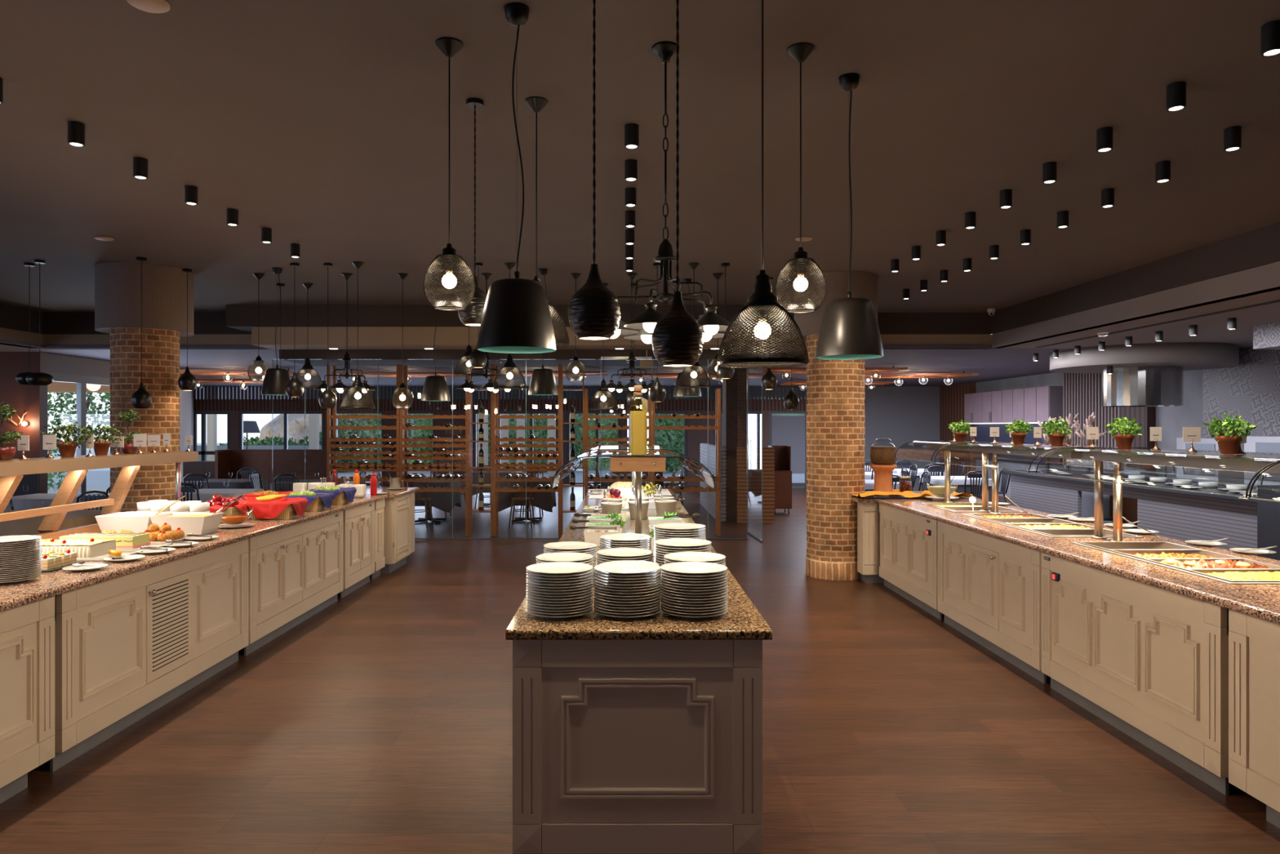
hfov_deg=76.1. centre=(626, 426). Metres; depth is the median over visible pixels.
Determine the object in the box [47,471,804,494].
terrace
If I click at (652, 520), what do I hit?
bowl
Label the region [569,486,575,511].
wine bottle
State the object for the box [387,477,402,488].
steel pot
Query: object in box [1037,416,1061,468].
dried flowers
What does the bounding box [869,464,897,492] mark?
pedestal
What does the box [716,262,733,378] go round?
pendant lamp
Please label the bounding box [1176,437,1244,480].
kitchen appliance
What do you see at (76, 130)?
ceiling spotlight
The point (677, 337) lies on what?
pendant lamp
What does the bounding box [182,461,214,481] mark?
sideboard
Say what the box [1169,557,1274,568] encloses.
meat
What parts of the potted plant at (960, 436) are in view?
plant pot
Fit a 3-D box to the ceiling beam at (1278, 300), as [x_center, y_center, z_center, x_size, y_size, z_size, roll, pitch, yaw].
[6.040,-1.167,8.000,0.080,0.005,8.000,0,0,0]
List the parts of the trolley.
cabinet door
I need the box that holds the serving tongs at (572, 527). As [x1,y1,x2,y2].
[568,525,617,530]
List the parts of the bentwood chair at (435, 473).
backrest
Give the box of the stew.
[1127,551,1217,558]
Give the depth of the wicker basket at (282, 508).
6.81 m
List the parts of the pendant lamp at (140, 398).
lamp shade, cord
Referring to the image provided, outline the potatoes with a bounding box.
[1017,523,1091,528]
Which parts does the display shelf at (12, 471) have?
rail, rail, post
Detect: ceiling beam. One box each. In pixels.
[0,303,44,333]
[0,327,43,348]
[12,473,39,496]
[43,333,991,349]
[44,312,991,333]
[193,386,804,399]
[193,399,806,410]
[226,305,794,332]
[251,326,806,349]
[279,349,742,365]
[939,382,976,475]
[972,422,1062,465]
[991,222,1279,333]
[991,261,1279,348]
[1035,299,1279,347]
[1049,342,1239,373]
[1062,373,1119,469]
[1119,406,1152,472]
[1253,321,1279,349]
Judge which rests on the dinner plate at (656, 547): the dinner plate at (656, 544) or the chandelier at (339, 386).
the dinner plate at (656, 544)
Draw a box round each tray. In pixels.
[40,561,84,572]
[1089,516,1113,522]
[1102,520,1129,524]
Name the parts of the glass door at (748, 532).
handle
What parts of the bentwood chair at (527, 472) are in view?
backrest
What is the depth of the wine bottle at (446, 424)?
12.81 m
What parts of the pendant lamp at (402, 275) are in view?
lamp shade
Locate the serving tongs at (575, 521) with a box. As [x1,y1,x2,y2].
[571,519,616,523]
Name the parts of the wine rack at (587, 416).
scalloped rail, scalloped rail, scalloped rail, scalloped rail, scalloped rail, scalloped rail, scalloped rail, scalloped rail, scalloped rail, scalloped rail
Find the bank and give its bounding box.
[347,413,804,471]
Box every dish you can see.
[1053,471,1066,473]
[1133,480,1151,483]
[1165,482,1182,484]
[1173,484,1193,486]
[1180,486,1202,488]
[1217,488,1239,490]
[1228,490,1253,493]
[1240,492,1257,495]
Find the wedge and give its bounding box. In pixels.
[107,550,121,555]
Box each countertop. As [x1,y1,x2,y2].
[0,506,346,612]
[331,493,387,509]
[365,487,419,497]
[505,488,772,639]
[851,490,980,502]
[875,498,1047,517]
[925,513,1178,545]
[1018,540,1279,604]
[1034,465,1257,488]
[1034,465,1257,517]
[1214,596,1279,624]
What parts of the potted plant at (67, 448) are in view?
plant pot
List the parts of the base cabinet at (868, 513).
panel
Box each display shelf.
[0,451,198,539]
[468,364,492,536]
[561,364,584,535]
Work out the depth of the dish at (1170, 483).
11.17 m
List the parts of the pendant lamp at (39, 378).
lamp shade, cord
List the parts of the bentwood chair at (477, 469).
leg, backrest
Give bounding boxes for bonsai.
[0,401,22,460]
[117,408,143,453]
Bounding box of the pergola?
[47,381,110,392]
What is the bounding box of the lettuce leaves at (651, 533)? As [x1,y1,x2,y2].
[648,528,654,537]
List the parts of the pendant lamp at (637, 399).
lamp shade, cord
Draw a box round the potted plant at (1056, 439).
[1040,418,1072,446]
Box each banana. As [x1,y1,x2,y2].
[255,497,276,501]
[259,496,280,499]
[264,495,284,498]
[266,494,288,497]
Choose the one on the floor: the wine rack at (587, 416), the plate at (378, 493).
the wine rack at (587, 416)
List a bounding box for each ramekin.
[123,511,143,512]
[137,501,157,511]
[147,499,168,502]
[150,502,171,511]
[160,500,181,502]
[169,502,191,511]
[181,500,201,502]
[189,502,209,511]
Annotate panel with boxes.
[736,447,774,522]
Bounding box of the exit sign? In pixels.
[640,350,653,366]
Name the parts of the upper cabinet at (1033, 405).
door, door, door, door, door, door, door, door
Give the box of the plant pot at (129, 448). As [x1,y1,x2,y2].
[120,443,138,453]
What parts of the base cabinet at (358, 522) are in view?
door, moulding, rail, rail, door, moulding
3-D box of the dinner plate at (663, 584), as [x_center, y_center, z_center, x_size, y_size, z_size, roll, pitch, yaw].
[0.274,0.643,3.299,0.270,0.019,0.270,0,0,19]
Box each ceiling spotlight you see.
[0,76,3,104]
[67,120,84,146]
[133,156,147,179]
[184,185,197,204]
[226,208,238,226]
[261,227,271,243]
[290,243,299,257]
[624,123,639,149]
[624,159,637,181]
[624,186,636,207]
[625,209,635,227]
[625,228,634,244]
[625,244,634,259]
[625,258,633,271]
[890,258,898,271]
[902,288,909,299]
[911,245,920,260]
[920,280,927,291]
[935,230,946,245]
[940,269,947,281]
[963,257,971,271]
[964,211,975,229]
[989,244,999,259]
[1000,189,1012,208]
[1020,229,1031,244]
[1032,353,1038,360]
[1042,161,1056,183]
[1052,349,1058,357]
[1057,210,1068,228]
[1074,345,1080,354]
[1096,126,1112,152]
[1097,341,1105,350]
[1101,188,1114,208]
[1106,365,1112,373]
[1124,336,1132,346]
[1155,160,1170,182]
[1155,330,1163,341]
[1166,81,1186,111]
[1188,324,1197,335]
[1223,125,1241,151]
[1226,317,1236,329]
[1260,19,1279,57]
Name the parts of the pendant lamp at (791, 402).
lamp shade, cord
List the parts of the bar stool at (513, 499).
leg, leg, backrest, seat, leg, leg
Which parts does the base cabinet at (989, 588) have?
moulding, moulding, door, rail, rail, moulding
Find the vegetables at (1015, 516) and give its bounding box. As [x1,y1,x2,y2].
[979,514,1041,518]
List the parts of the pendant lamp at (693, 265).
lamp shade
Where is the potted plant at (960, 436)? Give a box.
[947,419,970,441]
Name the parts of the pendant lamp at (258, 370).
lamp shade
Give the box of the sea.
[47,443,680,495]
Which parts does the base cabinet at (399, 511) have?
moulding, moulding, moulding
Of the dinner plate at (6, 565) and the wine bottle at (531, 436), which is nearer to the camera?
the dinner plate at (6, 565)
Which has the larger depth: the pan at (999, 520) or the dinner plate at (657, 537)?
the pan at (999, 520)
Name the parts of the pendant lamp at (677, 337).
lamp shade, cord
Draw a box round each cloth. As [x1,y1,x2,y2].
[588,488,671,498]
[853,488,973,497]
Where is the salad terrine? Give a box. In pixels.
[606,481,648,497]
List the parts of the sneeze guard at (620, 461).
glass, glass, post, post, glass, glass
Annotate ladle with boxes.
[155,495,185,515]
[211,493,244,515]
[603,489,608,503]
[607,486,610,499]
[657,487,663,501]
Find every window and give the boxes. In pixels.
[46,372,110,493]
[195,386,806,399]
[239,410,324,448]
[336,410,384,485]
[408,410,435,478]
[472,410,490,470]
[497,410,558,485]
[566,410,621,485]
[626,410,687,485]
[720,410,759,447]
[768,410,806,485]
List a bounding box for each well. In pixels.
[920,502,1024,512]
[961,513,1142,537]
[1070,542,1279,584]
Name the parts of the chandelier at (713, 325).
bulb, lamp shade, arm, lamp shade, lamp shade, bulb, bulb, arm, chain, arm, arm, bulb, bulb, lamp shade, lamp shade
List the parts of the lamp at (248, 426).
lamp shade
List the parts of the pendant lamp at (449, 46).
lamp shade, cord, bulb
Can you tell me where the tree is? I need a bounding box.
[47,392,110,491]
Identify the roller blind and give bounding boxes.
[721,415,756,447]
[771,415,805,473]
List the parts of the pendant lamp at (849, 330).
lamp shade, cord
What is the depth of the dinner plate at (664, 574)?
3.22 m
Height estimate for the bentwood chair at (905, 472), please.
0.931 m
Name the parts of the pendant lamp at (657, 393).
lamp shade, cord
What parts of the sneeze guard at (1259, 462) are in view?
post, post, glass, glass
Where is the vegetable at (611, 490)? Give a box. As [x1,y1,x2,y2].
[609,488,614,494]
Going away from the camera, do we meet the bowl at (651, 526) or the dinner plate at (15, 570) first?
the dinner plate at (15, 570)
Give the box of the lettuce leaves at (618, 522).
[609,515,626,527]
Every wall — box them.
[0,351,46,493]
[46,353,193,481]
[196,445,321,461]
[271,359,295,490]
[304,359,305,482]
[377,359,452,539]
[452,359,525,539]
[525,359,559,539]
[651,359,652,482]
[707,359,747,539]
[865,386,939,468]
[976,369,1203,497]
[1152,406,1155,472]
[1203,346,1279,437]
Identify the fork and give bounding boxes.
[71,563,93,566]
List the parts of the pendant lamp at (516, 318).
lamp shade, cord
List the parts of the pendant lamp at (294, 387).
lamp shade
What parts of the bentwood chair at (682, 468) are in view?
seat, backrest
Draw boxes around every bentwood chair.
[9,497,13,510]
[75,490,108,510]
[102,485,110,507]
[181,483,199,501]
[183,473,208,488]
[236,467,257,479]
[248,471,262,488]
[274,473,298,491]
[359,471,366,484]
[373,471,382,487]
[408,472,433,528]
[425,471,451,518]
[448,462,465,501]
[474,464,490,509]
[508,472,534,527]
[519,466,543,517]
[595,462,599,478]
[608,473,627,486]
[610,471,631,476]
[663,466,684,505]
[670,470,675,487]
[865,460,872,471]
[892,474,902,489]
[895,459,912,468]
[901,467,912,490]
[908,464,917,488]
[918,471,930,490]
[924,463,943,475]
[926,465,944,475]
[954,461,964,475]
[964,470,982,497]
[998,467,1010,502]
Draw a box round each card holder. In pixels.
[17,435,29,459]
[42,435,56,457]
[85,434,93,456]
[107,435,124,454]
[133,433,146,453]
[147,435,159,453]
[163,433,170,452]
[184,435,192,451]
[969,426,976,442]
[990,426,999,443]
[1008,428,1015,444]
[1033,426,1041,444]
[1058,426,1071,446]
[1086,426,1098,447]
[1150,426,1161,450]
[1182,426,1200,452]
[1232,427,1246,453]
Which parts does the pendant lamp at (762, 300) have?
cord, lamp shade, bulb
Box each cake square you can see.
[40,553,53,556]
[40,555,53,569]
[46,551,58,555]
[47,555,62,568]
[57,552,70,565]
[63,549,76,564]
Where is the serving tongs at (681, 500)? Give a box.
[673,498,684,501]
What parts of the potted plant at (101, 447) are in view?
plant pot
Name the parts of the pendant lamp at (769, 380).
lamp shade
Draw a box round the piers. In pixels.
[230,410,768,485]
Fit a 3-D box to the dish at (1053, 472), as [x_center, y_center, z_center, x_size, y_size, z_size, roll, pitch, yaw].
[7.400,0.783,13.920,0.243,0.019,0.243,0,0,-15]
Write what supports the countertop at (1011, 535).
on the base cabinet at (989, 588)
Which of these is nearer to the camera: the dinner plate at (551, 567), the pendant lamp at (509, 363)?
the dinner plate at (551, 567)
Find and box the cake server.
[107,554,134,557]
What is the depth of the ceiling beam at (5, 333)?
11.73 m
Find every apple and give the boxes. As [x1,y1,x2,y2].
[211,500,221,506]
[212,494,222,502]
[221,497,231,503]
[221,499,231,506]
[231,498,239,506]
[324,486,331,490]
[332,486,340,490]
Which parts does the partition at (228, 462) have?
panel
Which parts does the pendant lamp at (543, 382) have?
lamp shade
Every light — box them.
[21,421,29,426]
[179,368,302,383]
[195,378,306,389]
[330,369,465,381]
[472,368,607,377]
[620,371,749,381]
[758,365,907,377]
[780,379,896,391]
[865,371,978,383]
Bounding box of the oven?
[1244,435,1279,484]
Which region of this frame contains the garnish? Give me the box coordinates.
[641,482,658,497]
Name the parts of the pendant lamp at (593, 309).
lamp shade, cord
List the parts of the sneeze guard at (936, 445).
glass, post, glass, post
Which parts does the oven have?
appliance door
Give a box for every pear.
[288,491,297,495]
[297,491,306,495]
[306,492,315,496]
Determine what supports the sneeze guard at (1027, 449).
on the countertop at (1011, 535)
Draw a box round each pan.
[924,502,999,507]
[941,506,1019,511]
[966,513,1053,519]
[985,518,1076,524]
[1004,522,1049,523]
[1004,523,1103,530]
[1027,528,1134,536]
[1078,542,1199,551]
[1107,549,1241,560]
[1142,558,1279,571]
[1183,568,1279,582]
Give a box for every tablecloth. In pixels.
[0,510,102,536]
[4,493,103,510]
[181,479,268,491]
[181,488,263,502]
[270,479,344,492]
[408,481,461,512]
[464,470,516,497]
[497,481,555,512]
[593,481,648,488]
[618,471,663,486]
[865,471,900,480]
[865,479,899,489]
[893,468,944,476]
[899,475,919,490]
[920,475,991,485]
[920,482,991,501]
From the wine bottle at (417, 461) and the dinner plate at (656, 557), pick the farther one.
the wine bottle at (417, 461)
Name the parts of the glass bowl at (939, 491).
stand plate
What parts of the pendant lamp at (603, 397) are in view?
lamp shade, cord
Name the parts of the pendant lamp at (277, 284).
cord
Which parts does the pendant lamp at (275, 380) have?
lamp shade, cord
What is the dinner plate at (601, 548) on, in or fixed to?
on the dinner plate
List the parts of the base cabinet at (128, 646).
moulding, knob, rail, rail, door, moulding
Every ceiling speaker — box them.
[93,235,114,240]
[126,0,170,13]
[795,236,813,241]
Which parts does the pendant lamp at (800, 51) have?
lamp shade, cord, bulb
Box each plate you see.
[0,534,41,543]
[0,537,41,546]
[0,539,41,547]
[0,541,41,549]
[0,542,41,551]
[0,545,41,553]
[0,546,41,555]
[0,548,41,556]
[0,550,41,559]
[0,552,41,560]
[0,554,41,562]
[0,555,41,564]
[0,557,41,566]
[0,560,41,568]
[0,561,41,570]
[0,563,41,572]
[0,564,41,573]
[0,566,41,576]
[0,568,41,577]
[0,570,41,579]
[0,572,41,582]
[0,573,41,583]
[62,563,108,571]
[103,554,145,561]
[136,547,175,554]
[162,541,199,547]
[184,535,217,540]
[218,522,253,528]
[377,492,387,494]
[386,487,404,489]
[525,561,592,574]
[525,571,592,580]
[525,573,592,583]
[525,577,592,586]
[525,579,592,589]
[525,582,593,592]
[525,585,592,595]
[525,588,592,597]
[525,591,592,600]
[525,593,592,604]
[525,596,592,606]
[525,599,592,609]
[525,602,592,612]
[525,604,592,615]
[525,607,592,617]
[526,568,593,577]
[535,551,593,562]
[536,557,593,562]
[536,560,593,564]
[543,541,596,551]
[543,546,596,552]
[543,548,596,553]
[543,551,596,554]
[584,505,601,507]
[587,492,601,494]
[588,488,600,491]
[593,568,660,577]
[593,574,660,583]
[593,577,660,586]
[593,580,660,589]
[593,582,660,592]
[593,586,660,595]
[593,588,660,598]
[593,594,660,604]
[593,600,660,608]
[593,602,660,612]
[593,605,660,615]
[593,608,660,617]
[594,561,660,574]
[594,572,660,581]
[594,591,660,600]
[594,596,660,606]
[596,547,653,558]
[596,557,653,562]
[597,553,653,559]
[597,555,653,560]
[599,540,651,546]
[599,542,651,547]
[599,544,651,548]
[599,546,651,549]
[600,533,652,542]
[600,537,651,544]
[600,560,659,565]
[653,522,705,530]
[653,527,705,533]
[653,528,705,535]
[653,531,706,537]
[653,533,706,538]
[653,535,706,539]
[653,542,711,550]
[653,545,711,552]
[653,547,711,553]
[653,550,711,555]
[653,552,664,557]
[653,555,664,559]
[653,557,664,562]
[653,560,664,564]
[654,537,711,547]
[660,561,727,574]
[660,568,727,577]
[660,573,727,583]
[660,577,727,586]
[660,579,727,589]
[660,585,728,595]
[660,596,728,606]
[660,599,727,609]
[660,602,727,612]
[660,604,727,615]
[660,608,727,617]
[661,571,728,580]
[661,582,728,592]
[661,587,728,597]
[661,591,728,600]
[661,593,728,604]
[663,557,725,563]
[663,560,725,564]
[664,551,725,562]
[988,502,1009,505]
[1047,514,1077,518]
[1068,517,1094,521]
[1104,523,1136,528]
[1122,528,1159,533]
[1185,540,1227,546]
[1229,547,1276,555]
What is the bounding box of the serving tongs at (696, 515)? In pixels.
[663,513,701,518]
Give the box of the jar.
[898,476,911,492]
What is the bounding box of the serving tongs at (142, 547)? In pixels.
[140,546,167,551]
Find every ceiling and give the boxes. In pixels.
[0,0,1279,312]
[0,280,1279,386]
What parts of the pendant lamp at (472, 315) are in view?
lamp shade, cord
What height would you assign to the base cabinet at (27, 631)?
0.885 m
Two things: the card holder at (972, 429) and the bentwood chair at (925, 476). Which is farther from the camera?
the bentwood chair at (925, 476)
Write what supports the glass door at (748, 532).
in the glass wall at (708, 359)
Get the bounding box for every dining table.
[414,506,445,522]
[484,493,490,506]
[513,505,542,522]
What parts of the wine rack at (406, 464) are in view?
scalloped rail, scalloped rail, scalloped rail, scalloped rail, scalloped rail, scalloped rail, scalloped rail, scalloped rail, scalloped rail, scalloped rail, scalloped rail, scalloped rail, scalloped rail, scalloped rail, scalloped rail, scalloped rail, scalloped rail, scalloped rail, scalloped rail, scalloped rail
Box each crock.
[600,502,622,517]
[601,497,622,502]
[627,500,648,519]
[628,497,648,501]
[653,496,674,512]
[655,499,676,516]
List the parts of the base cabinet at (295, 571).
moulding, door, moulding, rail, rail, moulding, door, moulding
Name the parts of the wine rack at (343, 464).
scalloped rail, scalloped rail, scalloped rail, scalloped rail, scalloped rail, scalloped rail, scalloped rail, scalloped rail, scalloped rail, scalloped rail, scalloped rail, scalloped rail, scalloped rail, scalloped rail, scalloped rail, scalloped rail, scalloped rail, scalloped rail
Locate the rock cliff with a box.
[258,413,351,443]
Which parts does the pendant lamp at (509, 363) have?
lamp shade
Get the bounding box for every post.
[206,413,217,461]
[308,413,319,448]
[477,413,488,465]
[500,413,508,467]
[516,413,524,475]
[547,413,555,478]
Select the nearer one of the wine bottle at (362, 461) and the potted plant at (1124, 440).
the potted plant at (1124, 440)
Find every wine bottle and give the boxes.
[332,441,341,444]
[332,447,342,451]
[341,441,349,444]
[349,434,359,439]
[349,441,357,444]
[349,447,359,451]
[357,441,366,444]
[357,459,367,464]
[365,441,375,444]
[382,434,391,439]
[382,441,391,444]
[382,453,391,457]
[405,422,413,426]
[405,453,413,457]
[405,474,413,479]
[413,459,421,464]
[413,474,421,479]
[429,434,436,439]
[436,447,444,452]
[436,474,444,479]
[444,422,452,426]
[444,474,452,479]
[453,434,459,439]
[453,474,459,479]
[478,400,484,422]
[478,423,484,440]
[478,443,484,466]
[478,468,484,484]
[478,486,484,511]
[497,447,504,452]
[506,447,511,452]
[506,474,511,479]
[513,447,519,452]
[513,474,519,479]
[513,484,519,488]
[528,434,535,439]
[537,484,542,488]
[544,484,550,488]
[569,400,575,422]
[569,423,575,440]
[569,443,575,460]
[569,471,575,484]
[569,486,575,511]
[589,474,594,479]
[679,474,684,479]
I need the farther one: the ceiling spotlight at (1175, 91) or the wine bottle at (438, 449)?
the wine bottle at (438, 449)
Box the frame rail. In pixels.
[600,356,652,359]
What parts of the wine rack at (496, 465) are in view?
scalloped rail, scalloped rail, scalloped rail, scalloped rail, scalloped rail, scalloped rail, scalloped rail, scalloped rail, scalloped rail, scalloped rail, scalloped rail, scalloped rail, scalloped rail, scalloped rail, scalloped rail, scalloped rail, scalloped rail, scalloped rail, scalloped rail, scalloped rail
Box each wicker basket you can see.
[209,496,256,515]
[209,502,247,523]
[243,491,293,497]
[244,497,307,519]
[284,492,333,511]
[308,486,356,505]
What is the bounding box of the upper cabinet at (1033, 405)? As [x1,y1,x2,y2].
[964,386,1062,423]
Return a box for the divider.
[699,443,725,521]
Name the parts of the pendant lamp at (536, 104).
cord, lamp shade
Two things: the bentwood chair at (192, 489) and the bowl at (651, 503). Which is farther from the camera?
the bentwood chair at (192, 489)
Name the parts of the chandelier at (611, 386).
lamp shade, arm, lamp shade, lamp shade, chain, arm, lamp shade, lamp shade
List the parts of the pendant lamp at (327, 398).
lamp shade, cord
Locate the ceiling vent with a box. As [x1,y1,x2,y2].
[364,365,396,367]
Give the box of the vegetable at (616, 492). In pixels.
[612,488,621,496]
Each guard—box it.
[551,444,715,533]
[894,440,1041,511]
[934,442,1174,538]
[1035,447,1279,542]
[1064,458,1157,476]
[1122,462,1265,484]
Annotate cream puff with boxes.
[107,529,116,533]
[123,530,133,533]
[147,523,159,532]
[149,532,157,541]
[156,530,169,541]
[159,522,171,533]
[165,530,174,540]
[170,529,179,539]
[176,527,184,538]
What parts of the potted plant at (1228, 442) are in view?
plant pot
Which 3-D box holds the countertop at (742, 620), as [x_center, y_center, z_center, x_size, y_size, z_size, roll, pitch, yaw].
[0.046,0.774,6.480,0.989,0.037,6.900,0,0,0]
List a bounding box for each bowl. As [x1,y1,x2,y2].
[94,512,169,533]
[150,512,223,535]
[215,507,253,524]
[293,482,306,484]
[293,484,306,486]
[293,485,306,488]
[293,487,306,489]
[307,483,322,485]
[307,485,322,487]
[321,482,335,484]
[335,484,349,487]
[339,483,353,485]
[351,484,364,487]
[354,493,364,497]
[583,506,595,511]
[583,528,622,546]
[585,522,620,528]
[586,515,619,520]
[648,500,655,508]
[648,516,682,524]
[648,524,654,532]
[649,534,654,551]
[924,483,959,501]
[1128,475,1145,479]
[1149,476,1167,482]
[1173,479,1191,484]
[1198,481,1217,488]
[1226,484,1247,490]
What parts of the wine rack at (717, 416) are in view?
scalloped rail, scalloped rail, scalloped rail, scalloped rail, scalloped rail, scalloped rail, scalloped rail, scalloped rail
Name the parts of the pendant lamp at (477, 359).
cord, lamp shade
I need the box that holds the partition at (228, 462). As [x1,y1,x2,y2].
[214,448,337,490]
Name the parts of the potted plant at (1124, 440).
plant pot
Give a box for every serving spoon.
[968,496,976,510]
[1004,495,1029,513]
[1049,512,1079,515]
[1071,516,1094,519]
[1106,520,1139,524]
[1122,516,1154,533]
[1188,537,1228,542]
[1234,545,1277,550]
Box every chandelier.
[313,272,375,392]
[457,272,510,392]
[601,272,654,392]
[610,40,729,343]
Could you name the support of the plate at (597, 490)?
on the cloth at (664, 491)
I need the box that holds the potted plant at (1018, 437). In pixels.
[1004,419,1032,444]
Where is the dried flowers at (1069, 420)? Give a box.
[1052,413,1081,469]
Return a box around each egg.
[1160,559,1177,564]
[1182,561,1199,566]
[1215,560,1225,564]
[1235,561,1250,567]
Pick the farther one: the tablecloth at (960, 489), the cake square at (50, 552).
the tablecloth at (960, 489)
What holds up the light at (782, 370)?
hanging from the ceiling at (991, 364)
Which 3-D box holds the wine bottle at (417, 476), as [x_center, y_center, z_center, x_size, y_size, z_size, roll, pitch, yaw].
[-3.299,0.784,12.866,0.074,0.081,0.310,0,0,0]
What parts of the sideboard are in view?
drawer, drawer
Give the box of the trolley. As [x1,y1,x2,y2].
[768,445,791,514]
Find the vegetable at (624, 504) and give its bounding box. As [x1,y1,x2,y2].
[621,500,626,507]
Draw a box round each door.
[193,410,230,461]
[747,362,763,542]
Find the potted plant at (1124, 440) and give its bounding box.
[1104,416,1143,449]
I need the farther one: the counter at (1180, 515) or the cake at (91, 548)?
the counter at (1180, 515)
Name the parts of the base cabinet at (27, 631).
moulding, rail, rail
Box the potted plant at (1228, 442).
[1202,412,1257,453]
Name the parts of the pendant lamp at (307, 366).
lamp shade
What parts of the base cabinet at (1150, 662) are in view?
control panel, moulding, moulding, rail, rail, moulding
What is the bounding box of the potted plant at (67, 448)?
[38,419,92,457]
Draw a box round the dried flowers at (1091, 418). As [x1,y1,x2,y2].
[1072,411,1107,473]
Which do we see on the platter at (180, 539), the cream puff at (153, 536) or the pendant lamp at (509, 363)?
the cream puff at (153, 536)
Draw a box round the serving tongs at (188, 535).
[186,533,212,537]
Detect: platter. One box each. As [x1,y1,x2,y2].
[76,551,142,560]
[115,542,172,551]
[149,536,191,542]
[596,503,629,509]
[608,487,646,497]
[620,492,643,503]
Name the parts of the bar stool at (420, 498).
backrest, seat, leg, leg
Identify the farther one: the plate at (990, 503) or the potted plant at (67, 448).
the plate at (990, 503)
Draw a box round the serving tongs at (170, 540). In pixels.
[165,539,191,544]
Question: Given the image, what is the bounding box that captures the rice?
[1206,571,1279,580]
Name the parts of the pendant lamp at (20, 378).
lamp shade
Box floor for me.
[0,485,1279,853]
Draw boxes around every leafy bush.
[219,435,271,445]
[260,433,297,445]
[293,431,353,472]
[337,413,411,471]
[376,413,432,467]
[414,413,511,466]
[476,413,544,463]
[508,413,590,473]
[569,413,617,471]
[607,413,684,472]
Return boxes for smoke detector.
[1097,333,1108,336]
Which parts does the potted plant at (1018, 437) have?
plant pot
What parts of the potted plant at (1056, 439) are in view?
plant pot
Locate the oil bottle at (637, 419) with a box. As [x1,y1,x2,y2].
[627,385,648,455]
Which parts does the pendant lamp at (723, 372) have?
lamp shade, cord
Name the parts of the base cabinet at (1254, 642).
rail, rail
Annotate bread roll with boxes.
[259,490,268,494]
[268,490,278,494]
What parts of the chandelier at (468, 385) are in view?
lamp shade, lamp shade, lamp shade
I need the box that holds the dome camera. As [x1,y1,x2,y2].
[986,308,995,315]
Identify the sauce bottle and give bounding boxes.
[331,469,337,485]
[353,470,359,484]
[370,473,377,495]
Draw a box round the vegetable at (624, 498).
[621,494,626,501]
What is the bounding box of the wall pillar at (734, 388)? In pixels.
[722,362,746,520]
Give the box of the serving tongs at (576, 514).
[573,512,615,516]
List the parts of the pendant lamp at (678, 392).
lamp shade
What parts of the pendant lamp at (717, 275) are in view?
lamp shade, cord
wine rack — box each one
[326,364,404,487]
[400,364,471,536]
[492,364,561,536]
[584,388,651,497]
[652,388,720,536]
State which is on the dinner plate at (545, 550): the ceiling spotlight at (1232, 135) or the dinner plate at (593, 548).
the dinner plate at (593, 548)
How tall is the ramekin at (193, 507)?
0.065 m
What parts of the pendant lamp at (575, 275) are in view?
lamp shade, cord, bulb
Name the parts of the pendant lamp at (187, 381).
lamp shade, cord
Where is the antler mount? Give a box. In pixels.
[2,409,29,426]
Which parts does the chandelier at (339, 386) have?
lamp shade, lamp shade, chain, lamp shade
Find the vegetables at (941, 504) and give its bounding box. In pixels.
[937,504,981,506]
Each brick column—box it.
[94,262,193,512]
[794,271,877,580]
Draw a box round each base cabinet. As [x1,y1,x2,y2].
[0,595,54,803]
[49,538,248,772]
[244,511,342,655]
[340,501,374,598]
[371,497,385,579]
[380,491,414,573]
[512,640,762,853]
[857,502,884,582]
[879,503,942,619]
[937,520,1046,684]
[1041,552,1230,795]
[1228,608,1279,828]
[1257,484,1279,560]
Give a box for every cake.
[40,538,115,557]
[59,533,151,548]
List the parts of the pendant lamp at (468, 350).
lamp shade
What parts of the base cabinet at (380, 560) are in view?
rail, moulding, rail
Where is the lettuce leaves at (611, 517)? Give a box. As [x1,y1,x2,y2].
[605,511,622,519]
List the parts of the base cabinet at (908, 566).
moulding, moulding, rail, rail, moulding, control panel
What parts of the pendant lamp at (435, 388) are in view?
lamp shade, cord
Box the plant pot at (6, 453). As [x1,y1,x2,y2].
[0,446,16,460]
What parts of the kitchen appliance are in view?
appliance door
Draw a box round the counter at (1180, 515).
[1004,470,1257,555]
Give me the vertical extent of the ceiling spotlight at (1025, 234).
0.118 m
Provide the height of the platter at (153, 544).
0.014 m
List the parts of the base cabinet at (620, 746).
rail, moulding, rail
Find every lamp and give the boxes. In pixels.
[15,262,35,384]
[25,259,53,385]
[131,256,151,408]
[177,268,196,391]
[243,420,260,448]
[247,272,268,382]
[261,267,290,395]
[275,283,284,368]
[285,262,303,397]
[296,283,322,388]
[318,262,337,408]
[340,261,375,408]
[391,272,413,408]
[421,275,450,401]
[422,36,475,311]
[453,284,483,375]
[457,97,487,326]
[469,262,487,368]
[476,2,556,353]
[493,262,526,389]
[524,96,569,347]
[528,268,557,395]
[565,272,586,382]
[568,0,620,340]
[588,283,617,409]
[626,283,641,405]
[648,262,666,401]
[651,0,703,367]
[673,278,701,396]
[677,262,711,387]
[707,272,724,380]
[716,0,808,368]
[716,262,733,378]
[760,276,777,389]
[775,42,826,313]
[783,281,799,409]
[815,72,883,359]
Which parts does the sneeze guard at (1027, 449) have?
post, post, glass, glass, post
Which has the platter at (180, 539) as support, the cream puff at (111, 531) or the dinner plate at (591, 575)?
the cream puff at (111, 531)
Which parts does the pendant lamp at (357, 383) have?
lamp shade, cord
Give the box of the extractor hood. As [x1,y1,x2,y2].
[1101,365,1183,406]
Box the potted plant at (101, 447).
[79,423,121,455]
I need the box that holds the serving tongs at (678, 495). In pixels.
[653,494,681,497]

